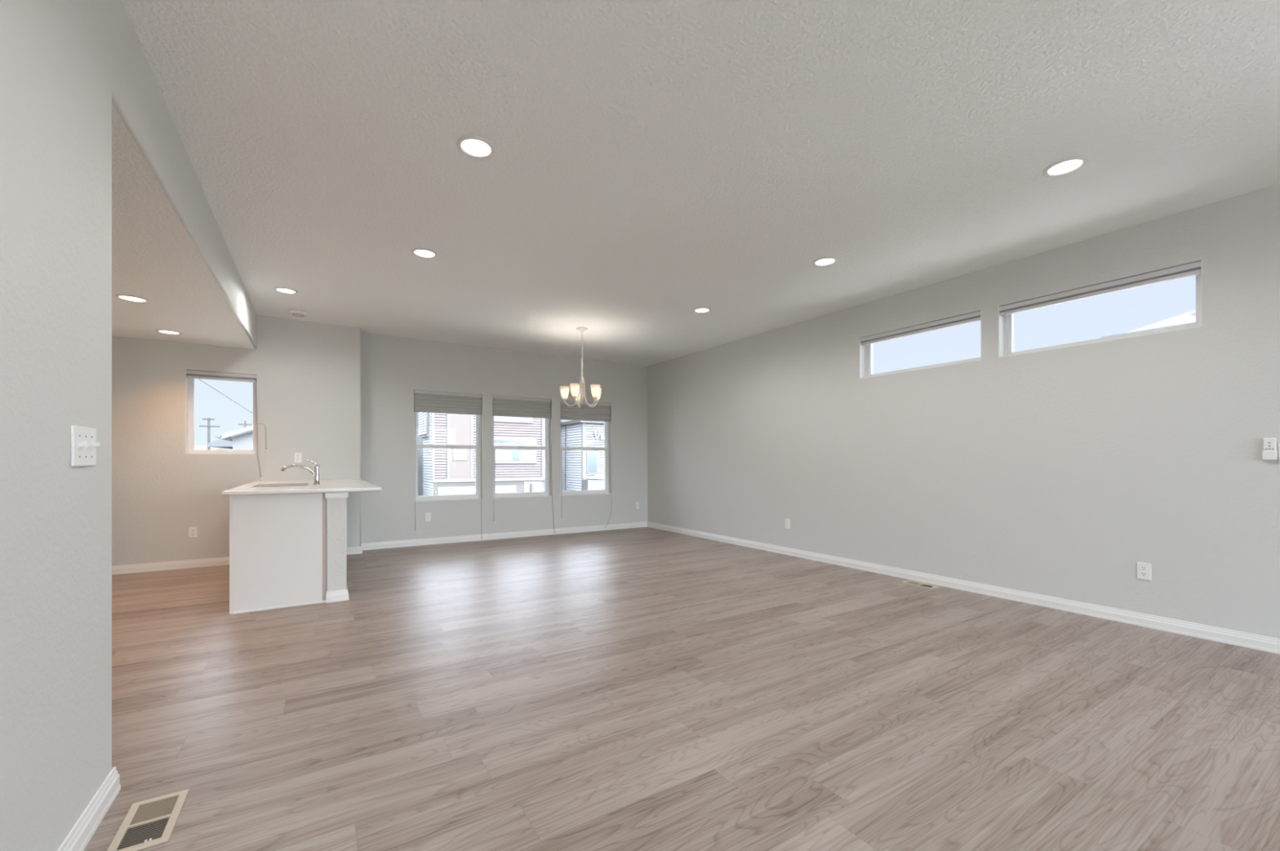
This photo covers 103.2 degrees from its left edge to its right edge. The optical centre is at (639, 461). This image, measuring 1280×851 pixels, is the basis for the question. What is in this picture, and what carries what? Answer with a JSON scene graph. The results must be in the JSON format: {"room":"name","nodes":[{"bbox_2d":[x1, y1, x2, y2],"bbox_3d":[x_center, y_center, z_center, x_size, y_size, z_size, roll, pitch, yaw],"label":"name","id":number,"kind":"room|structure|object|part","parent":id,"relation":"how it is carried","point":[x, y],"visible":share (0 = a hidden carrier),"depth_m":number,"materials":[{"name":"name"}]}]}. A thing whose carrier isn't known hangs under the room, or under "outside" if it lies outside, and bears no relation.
{"room":"empty living room","nodes":[
{"label":"empty living room","id":0,"kind":"room"},
{"bbox_2d":[0,0,257,850],"bbox_3d":[-1.148,-0.247,0.591,0.130,2.743,11.824,0,0,-32],"label":"wall","id":1,"kind":"structure","parent":0,"point":[64,64],"depth_m":1.35,"materials":[{"name":"white paint"}]},
{"bbox_2d":[70,425,100,466],"bbox_3d":[-1.629,-0.042,1.499,0.025,0.115,0.172,0,0,-32],"label":"light switch","id":2,"kind":"object","parent":1,"relation":"attached to","point":[83,444],"visible":1,"depth_m":1.47,"materials":[{"name":"white plastic"}]},
{"bbox_2d":[57,766,120,850],"bbox_3d":[0.088,1.081,-1.354,0.144,0.087,7.217,0,0,-32],"label":"baseboard","id":3,"kind":"structure","parent":1,"relation":"attached to","point":[85,828],"depth_m":1.54,"materials":[{"name":"white wood"}]},
{"bbox_2d":[111,102,254,349],"bbox_3d":[-3.719,-1.418,3.150,1.713,0.362,4.752,0,0,-32],"label":"ceiling","id":4,"kind":"structure","parent":0,"point":[154,258],"depth_m":3.28,"materials":[{"name":"white paint"}]},
{"bbox_2d":[115,294,150,302],"bbox_3d":[-3.857,-1.233,3.858,0.191,0.009,0.191,0,0,-32],"label":"recessed light","id":5,"kind":"object","parent":4,"relation":"in","point":[125,297],"visible":1,"depth_m":3.85,"materials":[{"name":"white plastic"}]},
{"bbox_2d":[155,329,182,334],"bbox_3d":[-4.510,-1.233,4.858,0.191,0.009,0.191,0,0,-32],"label":"recessed light","id":6,"kind":"object","parent":4,"relation":"in","point":[164,331],"visible":1,"depth_m":4.85,"materials":[{"name":"white plastic"}]},
{"bbox_2d":[111,315,360,565],"bbox_3d":[-4.732,-0.247,5.563,2.914,2.743,0.412,0,0,-32],"label":"wall","id":7,"kind":"structure","parent":0,"point":[308,373],"depth_m":5.43,"materials":[{"name":"white paint"}]},
{"bbox_2d":[111,556,229,575],"bbox_3d":[-4.963,1.081,5.165,1.760,0.087,0.014,0,0,-32],"label":"baseboard","id":8,"kind":"structure","parent":7,"relation":"attached to","point":[186,564],"depth_m":5.23,"materials":[{"name":"white wood"}]},
{"bbox_2d":[188,526,197,537],"bbox_3d":[-4.701,0.751,5.334,0.071,0.115,0.008,0,0,-32],"label":"wall outlet","id":9,"kind":"object","parent":7,"relation":"attached to","point":[193,531],"visible":1,"depth_m":5.33,"materials":[{"name":"white plastic"}]},
{"bbox_2d":[185,369,257,454],"bbox_3d":[-4.542,-0.515,5.535,0.600,0.883,0.158,0,0,-32],"label":"window","id":10,"kind":"structure","parent":7,"relation":"in","point":[189,383],"depth_m":5.42,"materials":[{"name":"white plastic"}]},
{"bbox_2d":[186,370,266,479],"bbox_3d":[-4.471,-0.371,5.506,0.682,1.166,0.076,0,0,-32],"label":"window blind","id":11,"kind":"object","parent":10,"relation":"attached to","point":[197,375],"visible":1,"depth_m":5.49,"materials":[{"name":"grey fabric"}]},
{"bbox_3d":[-4.516,-0.884,5.493,0.588,0.024,0.042,0,0,-32],"label":"rail","id":12,"kind":"part","parent":11,"relation":"part of","materials":[{"name":"grey"}]},
{"bbox_3d":[-4.232,-0.364,5.627,0.054,1.085,0.010,0,0,-22],"label":"pull cord","id":13,"kind":"part","parent":11,"relation":"part of","materials":[{"name":"grey plastic"}]},
{"bbox_2d":[293,453,301,462],"bbox_3d":[-3.927,-0.036,5.823,0.071,0.115,0.008,0,0,-32],"label":"wall outlet","id":14,"kind":"object","parent":7,"relation":"attached to","point":[297,456],"visible":1,"depth_m":5.82,"materials":[{"name":"white plastic"}]},
{"bbox_2d":[346,546,362,555],"bbox_3d":[-3.534,1.081,6.202,0.233,0.087,0.242,0,0,-32],"label":"baseboard","id":15,"kind":"structure","parent":7,"relation":"attached to","point":[352,550],"depth_m":6.12,"materials":[{"name":"white wood"}]},
{"bbox_2d":[326,497,346,591],"bbox_3d":[-3.041,0.688,5.032,0.139,0.872,2.291,0,0,-32],"label":"wall","id":16,"kind":"structure","parent":0,"point":[336,508],"depth_m":4.06,"materials":[{"name":"white paint"}]},
{"bbox_2d":[324,492,348,498],"bbox_3d":[-3.038,0.276,5.027,0.159,0.047,2.303,0,0,-32],"label":"trim","id":17,"kind":"structure","parent":16,"relation":"attached to","point":[340,495],"depth_m":4.06,"materials":[{"name":"white"}]},
{"bbox_2d":[325,587,348,603],"bbox_3d":[-3.033,1.081,5.029,0.159,0.087,2.306,0,0,-32],"label":"baseboard","id":18,"kind":"structure","parent":16,"relation":"attached to","point":[339,595],"depth_m":4.06,"materials":[{"name":"white wood"}]},
{"bbox_2d":[360,332,647,543],"bbox_3d":[-1.691,-0.247,7.625,4.532,2.743,0.170,0,0,-32],"label":"wall","id":19,"kind":"structure","parent":0,"point":[393,367],"depth_m":7.21,"materials":[{"name":"white paint"}]},
{"bbox_2d":[425,512,431,521],"bbox_3d":[-2.839,0.750,6.795,0.071,0.115,0.008,0,0,-32],"label":"wall outlet","id":20,"kind":"object","parent":19,"relation":"attached to","point":[428,515],"visible":1,"depth_m":6.79,"materials":[{"name":"white plastic"}]},
{"bbox_2d":[413,412,482,502],"bbox_3d":[-2.654,-0.201,7.014,0.894,1.481,0.161,0,0,-32],"label":"window","id":21,"kind":"structure","parent":19,"relation":"in","point":[477,447],"depth_m":7.08,"materials":[{"name":"white plastic"}]},
{"bbox_3d":[-2.686,-0.541,7.064,0.822,0.730,0.026,0,0,-32],"label":"sash","id":22,"kind":"part","parent":21,"relation":"part of","materials":[{"name":"white plastic"}]},
{"bbox_3d":[-2.668,0.144,7.036,0.822,0.731,0.032,0,0,-32],"label":"sash","id":23,"kind":"part","parent":21,"relation":"part of","materials":[{"name":"white plastic"}]},
{"bbox_2d":[413,390,481,533],"bbox_3d":[-2.620,0.083,6.960,0.886,2.043,0.077,0,0,-32],"label":"window blind","id":24,"kind":"object","parent":21,"relation":"attached to","point":[425,402],"visible":1,"depth_m":6.94,"materials":[{"name":"grey fabric"}]},
{"bbox_3d":[-2.976,0.011,6.713,0.009,1.826,0.016,0,0,-32],"label":"pull cord","id":25,"kind":"part","parent":24,"relation":"part of","materials":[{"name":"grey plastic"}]},
{"bbox_3d":[-2.627,-0.664,6.971,0.882,0.024,0.042,0,0,-32],"label":"rail","id":26,"kind":"part","parent":24,"relation":"part of","materials":[{"name":"grey fabric"}]},
{"bbox_3d":[-2.243,0.101,7.168,0.007,2.006,0.028,0,0,-44],"label":"pull cord","id":27,"kind":"part","parent":24,"relation":"part of","materials":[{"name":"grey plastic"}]},
{"bbox_3d":[-2.634,0.536,6.983,0.894,0.006,0.086,0,0,-32],"label":"sill","id":28,"kind":"part","parent":21,"relation":"part of","materials":[{"name":"white"}]},
{"bbox_2d":[360,521,647,551],"bbox_3d":[-1.698,1.081,7.512,4.298,0.087,0.014,0,0,-32],"label":"baseboard","id":29,"kind":"structure","parent":19,"relation":"attached to","point":[400,544],"depth_m":7.26,"materials":[{"name":"white wood"}]},
{"bbox_2d":[493,418,550,498],"bbox_3d":[-1.772,-0.201,7.571,0.900,1.481,0.161,0,0,-32],"label":"window","id":30,"kind":"structure","parent":19,"relation":"in","point":[500,495],"depth_m":7.70,"materials":[{"name":"white plastic"}]},
{"bbox_3d":[-1.786,0.144,7.593,0.828,0.731,0.032,0,0,-32],"label":"sash","id":31,"kind":"part","parent":30,"relation":"part of","materials":[{"name":"white plastic"}]},
{"bbox_3d":[-1.752,0.536,7.539,0.900,0.006,0.086,0,0,-32],"label":"sill","id":32,"kind":"part","parent":30,"relation":"part of","materials":[{"name":"white"}]},
{"bbox_2d":[493,395,554,528],"bbox_3d":[-1.720,0.083,7.527,0.934,2.043,0.077,0,0,-32],"label":"window blind","id":33,"kind":"object","parent":30,"relation":"attached to","point":[508,406],"visible":1,"depth_m":7.50,"materials":[{"name":"grey fabric"}]},
{"bbox_3d":[-2.097,-0.019,7.268,0.009,1.766,0.016,0,0,-32],"label":"pull cord","id":34,"kind":"part","parent":33,"relation":"part of","materials":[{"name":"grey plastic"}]},
{"bbox_3d":[-1.745,-0.662,7.527,0.888,0.024,0.042,0,0,-32],"label":"rail","id":35,"kind":"part","parent":33,"relation":"part of","materials":[{"name":"grey fabric"}]},
{"bbox_3d":[-1.337,0.101,7.737,0.066,2.006,0.014,0,0,-13],"label":"pull cord","id":36,"kind":"part","parent":33,"relation":"part of","materials":[{"name":"grey plastic"}]},
{"bbox_3d":[-1.804,-0.541,7.620,0.828,0.730,0.026,0,0,-32],"label":"sash","id":37,"kind":"part","parent":30,"relation":"part of","materials":[{"name":"white plastic"}]},
{"bbox_2d":[560,422,608,496],"bbox_3d":[-0.890,-0.201,8.128,0.896,1.481,0.161,0,0,-32],"label":"window","id":38,"kind":"structure","parent":19,"relation":"in","point":[606,448],"depth_m":8.31,"materials":[{"name":"white plastic"}]},
{"bbox_3d":[-0.903,0.144,8.150,0.824,0.731,0.032,0,0,-32],"label":"sash","id":39,"kind":"part","parent":38,"relation":"part of","materials":[{"name":"clear glass"}]},
{"bbox_3d":[-0.870,0.536,8.097,0.896,0.006,0.086,0,0,-32],"label":"sill","id":40,"kind":"part","parent":38,"relation":"part of","materials":[{"name":"white"}]},
{"bbox_2d":[560,400,612,526],"bbox_3d":[-0.848,0.068,8.073,0.899,2.015,0.085,0,0,-32],"label":"window blind","id":41,"kind":"object","parent":38,"relation":"attached to","point":[601,412],"visible":0.98,"depth_m":8.07,"materials":[{"name":"grey fabric"}]},
{"bbox_3d":[-0.862,-0.654,8.085,0.884,0.024,0.042,0,0,-32],"label":"rail","id":42,"kind":"part","parent":41,"relation":"part of","materials":[{"name":"grey fabric"}]},
{"bbox_3d":[-0.514,0.087,8.255,0.141,1.978,0.021,0,0,-42],"label":"pull cord","id":43,"kind":"part","parent":41,"relation":"part of","materials":[{"name":"grey plastic"}]},
{"bbox_3d":[-0.921,-0.541,8.178,0.824,0.730,0.026,0,0,-32],"label":"sash","id":44,"kind":"part","parent":38,"relation":"part of","materials":[{"name":"white plastic"}]},
{"bbox_2d":[635,502,639,509],"bbox_3d":[-0.044,0.752,8.559,0.071,0.115,0.008,0,0,-32],"label":"wall outlet","id":45,"kind":"object","parent":19,"relation":"attached to","point":[637,503],"visible":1,"depth_m":8.56,"materials":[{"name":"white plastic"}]},
{"bbox_2d":[83,527,1279,850],"bbox_3d":[0.363,1.249,1.687,7.396,0.250,12.406,0,0,-32],"label":"floor","id":46,"kind":"structure","parent":0,"point":[641,689],"depth_m":2.23,"materials":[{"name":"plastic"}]},
{"bbox_2d":[106,789,188,850],"bbox_3d":[-1.524,1.120,1.577,0.140,0.009,0.274,0,0,-32],"label":"floor vent","id":47,"kind":"object","parent":46,"relation":"in","point":[154,820],"visible":1,"depth_m":1.57,"materials":[{"name":"beige metal"}]},
{"bbox_2d":[229,493,326,614],"bbox_3d":[-3.370,0.689,4.825,0.637,0.871,2.288,0,0,-32],"label":"base cabinet","id":48,"kind":"object","parent":46,"relation":"on","point":[277,543],"visible":0.8,"depth_m":3.86,"materials":[{"name":"white wood"}]},
{"bbox_3d":[-2.740,1.115,3.876,0.584,0.018,0.010,0,0,-32],"label":"shoe moulding","id":49,"kind":"part","parent":48,"relation":"part of","materials":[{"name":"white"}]},
{"bbox_2d":[221,479,381,495],"bbox_3d":[-3.200,0.235,4.912,1.032,0.032,2.323,0,0,-32],"label":"countertop","id":50,"kind":"structure","parent":48,"relation":"on","point":[291,486],"depth_m":4.18,"materials":[{"name":"white stone"}]},
{"bbox_2d":[280,458,320,484],"bbox_3d":[-3.055,0.098,4.576,0.300,0.242,0.062,0,0,-32],"label":"faucet","id":51,"kind":"object","parent":50,"relation":"on","point":[316,473],"visible":0.99,"depth_m":4.62,"materials":[{"name":"silver metal"}]},
{"bbox_3d":[-3.065,0.085,4.569,0.261,0.110,0.026,0,0,-32],"label":"spout","id":52,"kind":"part","parent":51,"relation":"part of","materials":[{"name":"silver metal"}]},
{"bbox_3d":[-2.986,0.011,4.619,0.101,0.070,0.024,0,0,-32],"label":"lever handle","id":53,"kind":"part","parent":51,"relation":"part of","materials":[{"name":"silver metal"}]},
{"bbox_2d":[901,580,939,589],"bbox_3d":[2.537,1.120,4.595,0.140,0.009,0.274,0,0,-32],"label":"floor vent","id":54,"kind":"object","parent":46,"relation":"in","point":[909,582],"visible":1,"depth_m":4.58,"materials":[{"name":"beige metal"}]},
{"bbox_2d":[120,0,1279,366],"bbox_3d":[1.112,-1.719,2.160,5.627,0.200,12.406,0,0,-32],"label":"ceiling","id":55,"kind":"structure","parent":0,"point":[653,163],"depth_m":2.62,"materials":[{"name":"white paint"}]},
{"bbox_2d":[273,287,297,294],"bbox_3d":[-3.358,-1.614,4.813,0.191,0.009,0.191,0,0,-32],"label":"recessed light","id":56,"kind":"object","parent":55,"relation":"in","point":[282,290],"visible":1,"depth_m":4.80,"materials":[{"name":"white"}]},
{"bbox_2d":[288,309,307,317],"bbox_3d":[-3.713,-1.600,5.513,0.170,0.037,0.170,0,0,-32],"label":"smoke detector","id":57,"kind":"object","parent":55,"relation":"attached to","point":[291,313],"visible":1,"depth_m":5.47,"materials":[{"name":"white plastic"}]},
{"bbox_2d":[411,248,437,258],"bbox_3d":[-1.675,-1.614,3.947,0.191,0.009,0.191,0,0,-32],"label":"recessed light","id":58,"kind":"object","parent":55,"relation":"in","point":[420,252],"visible":1,"depth_m":3.94,"materials":[{"name":"white plastic"}]},
{"bbox_2d":[456,135,495,158],"bbox_3d":[-0.844,-1.614,2.615,0.191,0.009,0.191,0,0,-32],"label":"recessed light","id":59,"kind":"object","parent":55,"relation":"in","point":[473,146],"visible":1,"depth_m":2.61,"materials":[{"name":"white plastic"}]},
{"bbox_2d":[560,327,601,408],"bbox_3d":[-0.698,-1.141,6.215,0.507,0.955,0.517,0,0,-32],"label":"chandelier","id":60,"kind":"object","parent":55,"relation":"hanging from","point":[578,390],"visible":1,"depth_m":6.16,"materials":[{"name":"white glass"}]},
{"bbox_3d":[-0.920,-0.835,6.199,0.115,0.150,0.115,0,0,-32],"label":"lamp shade","id":61,"kind":"part","parent":60,"relation":"part of","materials":[{"name":"white glass"}]},
{"bbox_3d":[-0.827,-0.807,6.200,0.201,0.285,0.016,0,0,-1],"label":"arm","id":62,"kind":"part","parent":60,"relation":"part of","materials":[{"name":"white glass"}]},
{"bbox_3d":[-0.770,-0.835,6.000,0.115,0.150,0.115,0,0,-32],"label":"lamp shade","id":63,"kind":"part","parent":60,"relation":"part of","materials":[{"name":"white glass"}]},
{"bbox_3d":[-0.743,-0.807,6.089,0.016,0.285,0.201,0,0,17],"label":"arm","id":64,"kind":"part","parent":60,"relation":"part of","materials":[{"name":"white glass"}]},
{"bbox_3d":[-0.708,-1.293,6.203,0.015,0.554,0.018,0,0,20],"label":"chain","id":65,"kind":"part","parent":60,"relation":"part of","materials":[{"name":"white metal"}]},
{"bbox_3d":[-0.610,-0.807,6.134,0.201,0.284,0.015,0,0,35],"label":"arm","id":66,"kind":"part","parent":60,"relation":"part of","materials":[{"name":"white metal"}]},
{"bbox_3d":[-0.613,-0.807,6.274,0.201,0.285,0.016,0,0,-37],"label":"arm","id":67,"kind":"part","parent":60,"relation":"part of","materials":[{"name":"white metal"}]},
{"bbox_3d":[-0.534,-0.835,6.081,0.115,0.150,0.115,0,0,-32],"label":"lamp shade","id":68,"kind":"part","parent":60,"relation":"part of","materials":[{"name":"white glass"}]},
{"bbox_3d":[-0.538,-0.835,6.330,0.115,0.150,0.115,0,0,-32],"label":"lamp shade","id":69,"kind":"part","parent":60,"relation":"part of","materials":[{"name":"white glass"}]},
{"bbox_2d":[693,307,711,313],"bbox_3d":[0.665,-1.614,5.440,0.191,0.009,0.191,0,0,-32],"label":"recessed light","id":70,"kind":"object","parent":55,"relation":"in","point":[700,310],"visible":1,"depth_m":5.44,"materials":[{"name":"white plastic"}]},
{"bbox_2d":[812,256,837,266],"bbox_3d":[1.500,-1.614,4.112,0.191,0.009,0.191,0,0,-32],"label":"recessed light","id":71,"kind":"object","parent":55,"relation":"in","point":[824,261],"visible":1,"depth_m":4.11,"materials":[{"name":"white plastic"}]},
{"bbox_2d":[1042,155,1088,177],"bbox_3d":[2.336,-1.614,2.788,0.191,0.009,0.191,0,0,-32],"label":"recessed light","id":72,"kind":"object","parent":55,"relation":"in","point":[1069,165],"visible":1,"depth_m":2.78,"materials":[{"name":"white plastic"}]},
{"bbox_2d":[647,183,1279,639],"bbox_3d":[3.419,-0.247,3.616,0.170,2.743,12.066,0,0,-32],"label":"wall","id":73,"kind":"structure","parent":0,"point":[1057,473],"depth_m":3.96,"materials":[{"name":"white paint"}]},
{"bbox_2d":[785,519,790,528],"bbox_3d":[1.765,0.750,6.069,0.008,0.115,0.071,0,0,-32],"label":"wall outlet","id":74,"kind":"object","parent":73,"relation":"attached to","point":[787,521],"visible":1,"depth_m":6.06,"materials":[{"name":"white plastic"}]},
{"bbox_2d":[859,310,981,378],"bbox_3d":[2.654,-1.065,4.824,0.163,0.426,1.146,0,0,-32],"label":"window","id":75,"kind":"structure","parent":73,"relation":"in","point":[866,351],"depth_m":5.26,"materials":[{"name":"white plastic"}]},
{"bbox_2d":[860,311,980,346],"bbox_3d":[2.610,-1.237,4.796,0.050,0.075,1.138,0,0,-32],"label":"window blind","id":76,"kind":"object","parent":75,"relation":"attached to","point":[974,317],"visible":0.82,"depth_m":4.72,"materials":[{"name":"grey fabric"}]},
{"bbox_3d":[2.694,-1.065,4.849,0.070,0.426,1.146,0,0,-32],"label":"frame","id":77,"kind":"part","parent":75,"relation":"part of","materials":[{"name":"white plastic"}]},
{"bbox_2d":[647,521,1279,654],"bbox_3d":[2.089,1.081,5.550,0.014,0.087,7.376,0,0,-32],"label":"baseboard","id":78,"kind":"structure","parent":73,"relation":"attached to","point":[1255,642],"depth_m":3.95,"materials":[{"name":"white wood"}]},
{"bbox_2d":[998,259,1202,357],"bbox_3d":[3.334,-1.065,3.748,0.163,0.426,1.144,0,0,-32],"label":"window","id":79,"kind":"structure","parent":73,"relation":"in","point":[1006,323],"depth_m":3.85,"materials":[{"name":"white plastic"}]},
{"bbox_2d":[999,261,1200,316],"bbox_3d":[3.289,-1.237,3.720,0.050,0.075,1.136,0,0,-32],"label":"window blind","id":80,"kind":"object","parent":79,"relation":"attached to","point":[1193,268],"visible":0.86,"depth_m":3.62,"materials":[{"name":"grey"}]},
{"bbox_2d":[1137,562,1151,581],"bbox_3d":[3.422,0.749,3.444,0.008,0.115,0.071,0,0,-32],"label":"wall outlet","id":81,"kind":"object","parent":73,"relation":"attached to","point":[1144,570],"visible":1,"depth_m":3.44,"materials":[{"name":"white plastic"}]},
{"bbox_2d":[1141,572,1146,576],"bbox_3d":[3.420,0.769,3.443,0.002,0.028,0.027,0,0,-32],"label":"receptacle","id":82,"kind":"object","parent":81,"relation":"attached to","point":[1143,574],"depth_m":3.44,"materials":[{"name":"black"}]},
{"bbox_2d":[1141,566,1146,570],"bbox_3d":[3.420,0.730,3.443,0.002,0.028,0.027,0,0,-32],"label":"receptacle","id":83,"kind":"object","parent":81,"relation":"attached to","point":[1143,568],"depth_m":3.44,"materials":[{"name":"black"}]},
{"bbox_2d":[1262,438,1277,460],"bbox_3d":[3.703,-0.071,2.982,0.026,0.128,0.054,0,0,-32],"label":"wall control","id":84,"kind":"object","parent":73,"relation":"attached to","point":[1269,452],"visible":1,"depth_m":2.98,"materials":[{"name":"white plastic"}]},
{"label":"outside","id":85,"kind":"structure","parent":0,"visible":0},
{"bbox_3d":[-15.561,4.024,43.392,200.000,0.300,210.000,0,0,-32],"label":"ground","id":86,"kind":"structure","parent":85,"visible":0},
{"bbox_2d":[199,417,220,449],"bbox_3d":[-39.191,-0.026,46.216,1.450,7.800,0.260,0,0,-32],"label":"utility pole","id":87,"kind":"object","parent":86,"relation":"on","point":[208,420],"visible":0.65,"depth_m":46.11,"materials":[{"name":"grey wood"}]},
{"bbox_2d":[194,445,232,449],"bbox_3d":[-55.070,0.949,65.521,8.000,5.850,10.400,0,0,-32],"label":"roof","id":88,"kind":"structure","parent":86,"relation":"on","point":[196,447],"depth_m":63.92,"materials":[{"name":"grey"}]},
{"bbox_2d":[206,439,232,448],"bbox_3d":[-27.866,0.424,39.469,7.800,6.900,8.500,0,0,-32],"label":"gabled house","id":89,"kind":"structure","parent":86,"relation":"on","point":[220,443],"depth_m":34.29,"materials":[{"name":"grey"}]},
{"bbox_2d":[215,425,253,450],"bbox_3d":[-18.667,0.625,29.015,7.360,6.498,10.000,0,0,-32],"label":"gabled house","id":90,"kind":"structure","parent":86,"relation":"on","point":[242,438],"depth_m":23.63,"materials":[{"name":"grey"}]},
{"bbox_2d":[238,421,252,427],"bbox_3d":[-43.196,-0.251,55.513,1.200,8.250,0.240,0,0,-32],"label":"utility pole","id":91,"kind":"object","parent":86,"relation":"on","point":[245,424],"visible":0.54,"depth_m":55.46,"materials":[{"name":"grey wood"}]},
{"bbox_2d":[416,412,544,496],"bbox_3d":[-11.105,-0.101,33.729,7.105,7.950,9.700,0,0,-32],"label":"townhouse","id":92,"kind":"structure","parent":86,"relation":"on","point":[441,472],"depth_m":30.04,"materials":[{"name":"grey"}]},
{"bbox_3d":[-10.274,-1.406,28.968,1.174,4.841,0.100,0,0,-32],"label":"peach panel","id":93,"kind":"part","parent":92,"relation":"part of","materials":[{"name":"pink"}]},
{"bbox_3d":[-9.395,2.663,29.487,4.486,2.423,0.060,0,0,-32],"label":"garage frame","id":94,"kind":"part","parent":92,"relation":"part of","materials":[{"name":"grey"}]},
{"bbox_3d":[-9.335,2.782,29.477,4.151,2.184,0.020,0,0,-32],"label":"garage door","id":95,"kind":"part","parent":92,"relation":"part of","materials":[{"name":"grey"}]},
{"bbox_3d":[-8.590,-0.642,29.924,0.641,1.268,0.020,0,0,-32],"label":"pane","id":96,"kind":"part","parent":92,"relation":"part of","materials":[{"name":"grey"}]},
{"bbox_3d":[-7.852,-0.642,30.390,0.886,1.268,0.020,0,0,-32],"label":"pane","id":97,"kind":"part","parent":92,"relation":"part of","materials":[{"name":"grey"}]},
{"bbox_3d":[-7.758,-1.174,30.431,2.454,0.150,0.010,0,0,-32],"label":"pane","id":98,"kind":"part","parent":92,"relation":"part of","materials":[{"name":"clear glass"}]},
{"bbox_3d":[-7.481,-0.342,30.606,0.436,0.614,0.010,0,0,-32],"label":"pane","id":99,"kind":"part","parent":92,"relation":"part of","materials":[{"name":"clear glass"}]},
{"bbox_3d":[-6.929,-0.642,30.972,0.886,1.268,0.020,0,0,-32],"label":"pane","id":100,"kind":"part","parent":92,"relation":"part of","materials":[{"name":"grey"}]},
{"bbox_3d":[-6.818,2.622,31.089,0.218,2.505,0.020,0,0,-32],"label":"entry door","id":101,"kind":"part","parent":92,"relation":"part of","materials":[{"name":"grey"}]},
{"bbox_3d":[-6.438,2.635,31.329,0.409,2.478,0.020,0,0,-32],"label":"entry door","id":102,"kind":"part","parent":92,"relation":"part of","materials":[{"name":"grey"}]},
{"bbox_2d":[560,420,604,491],"bbox_3d":[-3.208,-0.151,39.452,8.314,8.050,12.150,0,0,-32],"label":"townhouse","id":103,"kind":"structure","parent":86,"relation":"on","point":[581,470],"depth_m":33.66,"materials":[{"name":"grey"}]},
{"bbox_3d":[-3.115,0.060,33.397,0.654,1.418,0.010,0,0,-32],"label":"pane","id":104,"kind":"part","parent":103,"relation":"part of","materials":[{"name":"clear glass"}]},
{"bbox_2d":[593,430,604,439],"bbox_3d":[-2.557,-1.718,33.714,1.201,0.667,0.250,0,0,-32],"label":"wall fixture","id":105,"kind":"object","parent":103,"relation":"attached to","point":[597,434],"depth_m":33.64,"materials":[{"name":"grey plastic"}]},
{"bbox_2d":[1100,309,1195,338],"bbox_3d":[14.359,-0.031,5.241,8.120,7.811,12.536,0,0,-32],"label":"house","id":106,"kind":"structure","parent":86,"relation":"on","point":[1189,317],"depth_m":7.99,"materials":[{"name":"grey"}]},
{"bbox_3d":[-1.613,-3.050,3.967,8.306,2.452,6.431,0,0,-32],"label":"storey","id":107,"kind":"object","parent":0,"visible":0},
{"bbox_2d":[199,379,253,413],"bbox_3d":[-11.755,-1.896,14.413,0.108,0.812,22.114,0,0,-29],"label":"overhead cable","id":108,"kind":"object","parent":107,"relation":"attached to","point":[199,380],"visible":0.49,"depth_m":14.10,"materials":[{"name":"grey plastic"}]}
]}

